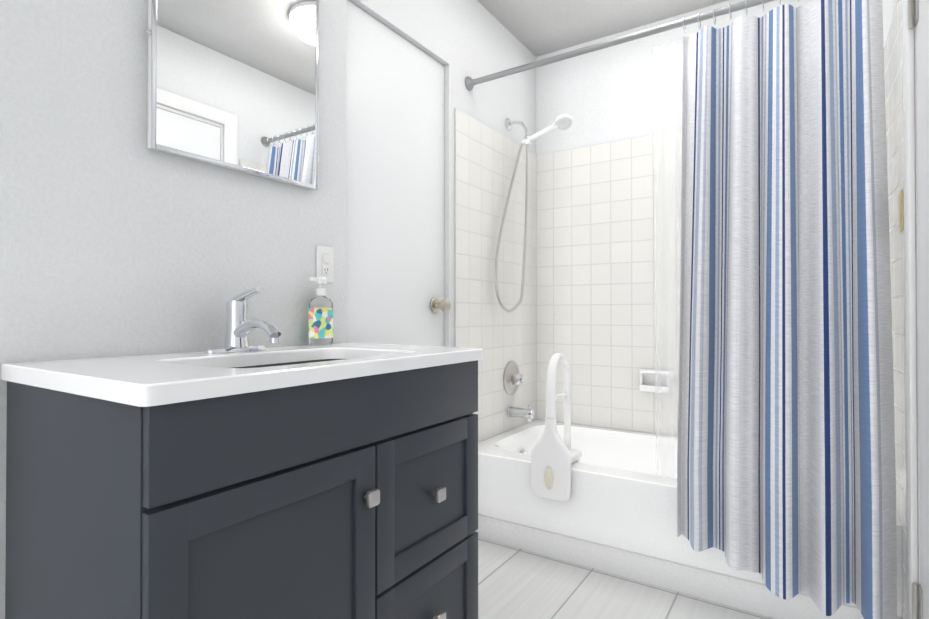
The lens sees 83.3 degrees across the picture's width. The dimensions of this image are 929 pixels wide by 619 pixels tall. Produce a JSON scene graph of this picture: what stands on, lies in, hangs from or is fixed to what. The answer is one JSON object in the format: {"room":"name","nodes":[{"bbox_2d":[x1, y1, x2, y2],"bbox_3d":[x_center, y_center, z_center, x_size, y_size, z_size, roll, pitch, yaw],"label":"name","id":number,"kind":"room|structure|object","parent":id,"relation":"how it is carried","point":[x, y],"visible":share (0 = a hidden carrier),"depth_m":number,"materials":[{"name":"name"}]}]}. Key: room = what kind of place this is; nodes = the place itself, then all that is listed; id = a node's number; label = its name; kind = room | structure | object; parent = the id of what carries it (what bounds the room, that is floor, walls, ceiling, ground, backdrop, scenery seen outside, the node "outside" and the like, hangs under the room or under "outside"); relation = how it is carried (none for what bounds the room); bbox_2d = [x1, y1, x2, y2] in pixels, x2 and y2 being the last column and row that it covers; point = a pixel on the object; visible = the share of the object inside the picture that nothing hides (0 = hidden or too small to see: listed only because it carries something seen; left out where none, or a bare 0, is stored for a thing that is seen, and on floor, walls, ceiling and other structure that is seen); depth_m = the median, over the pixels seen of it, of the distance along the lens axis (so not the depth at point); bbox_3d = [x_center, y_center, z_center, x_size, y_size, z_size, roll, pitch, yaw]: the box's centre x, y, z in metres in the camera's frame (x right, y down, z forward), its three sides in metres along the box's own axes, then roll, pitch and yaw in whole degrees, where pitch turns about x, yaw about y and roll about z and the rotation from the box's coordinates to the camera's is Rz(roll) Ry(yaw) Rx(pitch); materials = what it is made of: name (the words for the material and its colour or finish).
{"room":"bathroom","nodes":[
{"label":"bathroom","id":0,"kind":"room"},
{"bbox_2d":[0,0,535,618],"bbox_3d":[-0.661,-0.239,1.450,0.120,2.440,3.980,0,-1,33],"label":"wall","id":1,"kind":"structure","parent":0,"point":[118,237],"depth_m":1.21,"materials":[{"name":"paint"}]},
{"bbox_2d":[144,0,318,189],"bbox_3d":[-0.598,-0.706,1.419,0.024,0.667,0.511,0,-1,33],"label":"mirror","id":2,"kind":"object","parent":1,"relation":"attached to","point":[233,84],"visible":1,"depth_m":1.39,"materials":[{"name":"glass"}]},
{"bbox_2d":[316,245,333,282],"bbox_3d":[-0.443,-0.144,1.665,0.010,0.115,0.070,0,-1,33],"label":"outlet","id":3,"kind":"object","parent":1,"relation":"attached to","point":[325,261],"visible":0.94,"depth_m":1.66,"materials":[{"name":"white plastic"}]},
{"bbox_2d":[346,0,443,346],"bbox_3d":[-0.268,-0.042,2.023,0.040,2.039,0.598,0,-1,33],"label":"door","id":4,"kind":"structure","parent":1,"relation":"in","point":[394,183],"depth_m":1.98,"materials":[{"name":"paint"}]},
{"bbox_2d":[430,297,450,312],"bbox_3d":[-0.094,-0.018,2.183,0.074,0.068,0.068,0,-1,33],"label":"door knob","id":5,"kind":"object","parent":4,"relation":"attached to","point":[442,305],"depth_m":2.17,"materials":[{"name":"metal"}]},
{"bbox_2d":[454,108,536,441],"bbox_3d":[0.186,-0.130,2.631,0.008,1.499,0.834,0,-1,33],"label":"wall tile","id":6,"kind":"structure","parent":1,"relation":"attached to","point":[485,157],"depth_m":2.56,"materials":[{"name":"white tile"}]},
{"bbox_2d":[503,361,524,394],"bbox_3d":[0.273,0.354,2.687,0.072,0.174,0.174,0,-1,33],"label":"shower valve","id":7,"kind":"object","parent":6,"relation":"attached to","point":[513,377],"visible":1,"depth_m":2.67,"materials":[{"name":"silver metal"}]},
{"bbox_2d":[507,404,534,421],"bbox_3d":[0.288,0.520,2.651,0.134,0.086,0.062,0,-1,33],"label":"tub spout","id":8,"kind":"object","parent":6,"relation":"attached to","point":[528,414],"visible":1,"depth_m":2.63,"materials":[{"name":"silver metal"}]},
{"bbox_2d":[494,114,572,311],"bbox_3d":[0.326,-0.488,2.545,0.340,1.004,0.276,0,-1,33],"label":"shower","id":9,"kind":"object","parent":1,"relation":"attached to","point":[563,121],"visible":1,"depth_m":2.60,"materials":[{"name":"silver metal"}]},
{"bbox_2d":[477,0,728,56],"bbox_3d":[0.025,-1.512,1.013,1.760,0.100,3.980,0,-1,33],"label":"ceiling","id":10,"kind":"structure","parent":0,"point":[536,28],"depth_m":2.58,"materials":[{"name":"white paint"}]},
{"bbox_2d":[478,537,774,618],"bbox_3d":[0.025,1.028,0.992,1.760,0.100,3.980,0,-1,33],"label":"floor","id":11,"kind":"structure","parent":0,"point":[515,583],"depth_m":1.80,"materials":[{"name":"tile"}]},
{"bbox_2d":[1,287,482,618],"bbox_3d":[-0.409,0.462,1.206,0.561,1.035,0.883,0,-1,33],"label":"bathroom vanity","id":12,"kind":"object","parent":11,"relation":"on","point":[237,475],"visible":1,"depth_m":0.92,"materials":[{"name":"paint"}]},
{"bbox_2d":[1,342,482,406],"bbox_3d":[-0.414,0.159,1.212,0.549,0.110,0.883,0,-1,33],"label":"countertop","id":13,"kind":"structure","parent":12,"relation":"on","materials":[{"name":"stone"}]},
{"bbox_2d":[204,287,280,352],"bbox_3d":[-0.519,0.025,1.282,0.194,0.159,0.164,0,-1,33],"label":"faucet","id":14,"kind":"object","parent":13,"relation":"on","point":[238,328],"depth_m":1.29,"materials":[{"name":"silver metal"}]},
{"bbox_2d":[308,277,332,344],"bbox_3d":[-0.439,0.005,1.594,0.043,0.204,0.078,0,-1,33],"label":"soap bottle","id":15,"kind":"object","parent":13,"relation":"on","point":[320,331],"visible":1,"depth_m":1.57,"materials":[{"name":"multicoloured plastic"}]},
{"bbox_2d":[475,420,902,618],"bbox_3d":[0.828,0.803,2.224,1.518,0.370,0.799,0,-1,33],"label":"tub","id":16,"kind":"object","parent":11,"relation":"on","point":[616,513],"visible":0.4,"depth_m":1.97,"materials":[{"name":"ceramic"}]},
{"bbox_2d":[531,353,581,500],"bbox_3d":[0.382,0.455,2.113,0.168,0.559,0.210,0,-1,33],"label":"grab bar","id":17,"kind":"object","parent":16,"relation":"attached to","point":[553,457],"visible":1,"depth_m":2.04,"materials":[{"name":"white plastic"}]},
{"bbox_2d":[536,0,811,435],"bbox_3d":[1.080,-0.229,2.619,1.520,2.440,0.120,0,-1,33],"label":"wall","id":18,"kind":"structure","parent":0,"point":[603,96],"depth_m":2.74,"materials":[{"name":"paint"}]},
{"bbox_2d":[537,130,681,435],"bbox_3d":[1.045,-0.130,2.564,1.504,1.499,0.008,0,-1,33],"label":"wall tile","id":19,"kind":"structure","parent":18,"relation":"attached to","point":[598,318],"depth_m":2.75,"materials":[{"name":"white tile"}]},
{"bbox_2d":[639,369,673,392],"bbox_3d":[0.944,0.357,2.584,0.160,0.110,0.062,0,-1,33],"label":"soap dish","id":20,"kind":"object","parent":19,"relation":"attached to","point":[647,380],"visible":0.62,"depth_m":2.58,"materials":[{"name":"ceramic"}]},
{"bbox_2d":[882,0,917,500],"bbox_3d":[1.496,-0.236,1.756,0.120,2.440,1.110,0,-1,33],"label":"wall","id":21,"kind":"structure","parent":0,"point":[888,7],"depth_m":1.69,"materials":[{"name":"paint"}]},
{"bbox_2d":[465,0,774,90],"bbox_3d":[0.654,-1.034,1.972,1.519,0.062,0.062,0,-1,33],"label":"curtain rod","id":22,"kind":"object","parent":21,"relation":"attached to","point":[470,82],"visible":0.98,"depth_m":2.00,"materials":[{"name":"grey metal"}]},
{"bbox_2d":[652,0,896,618],"bbox_3d":[0.935,-0.104,1.690,0.689,1.905,0.341,0,-1,33],"label":"curtain","id":23,"kind":"object","parent":22,"relation":"hanging from","point":[786,474],"visible":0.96,"depth_m":1.60,"materials":[{"name":"fabric"}]},
{"bbox_2d":[884,0,905,531],"bbox_3d":[1.436,-0.137,1.780,0.008,1.499,0.895,0,-1,33],"label":"wall tile","id":24,"kind":"structure","parent":21,"relation":"attached to","point":[893,60],"depth_m":1.54,"materials":[{"name":"white tile"}]},
{"bbox_2d":[898,189,903,232],"bbox_3d":[1.217,-0.275,1.457,0.004,0.112,0.068,0,-1,33],"label":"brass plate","id":25,"kind":"object","parent":24,"relation":"attached to","point":[901,209],"visible":1,"depth_m":1.44,"materials":[{"name":"beige"}]},
{"bbox_2d":[902,526,906,618],"bbox_3d":[1.217,0.796,1.437,0.008,0.371,0.094,0,-1,33],"label":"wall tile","id":26,"kind":"structure","parent":21,"relation":"attached to","point":[904,572],"depth_m":1.45,"materials":[{"name":"white tile"}]},
{"bbox_3d":[0.190,-0.253,-0.246,0.120,2.440,2.070,0,-1,33],"label":"wall","id":27,"kind":"structure","parent":0,"visible":0},
{"bbox_2d":[902,0,919,618],"bbox_3d":[0.968,-0.080,0.959,0.134,2.115,0.950,0,-1,33],"label":"door frame","id":28,"kind":"structure","parent":27,"relation":"attached to","point":[911,310],"depth_m":1.32,"materials":[{"name":"paint"}]},
{"bbox_2d":[908,0,928,618],"bbox_3d":[0.935,-0.036,0.985,0.051,2.011,0.767,0,-1,33],"label":"door","id":29,"kind":"structure","parent":27,"relation":"in","point":[918,14],"depth_m":1.25,"materials":[{"name":"paint"}]}
]}

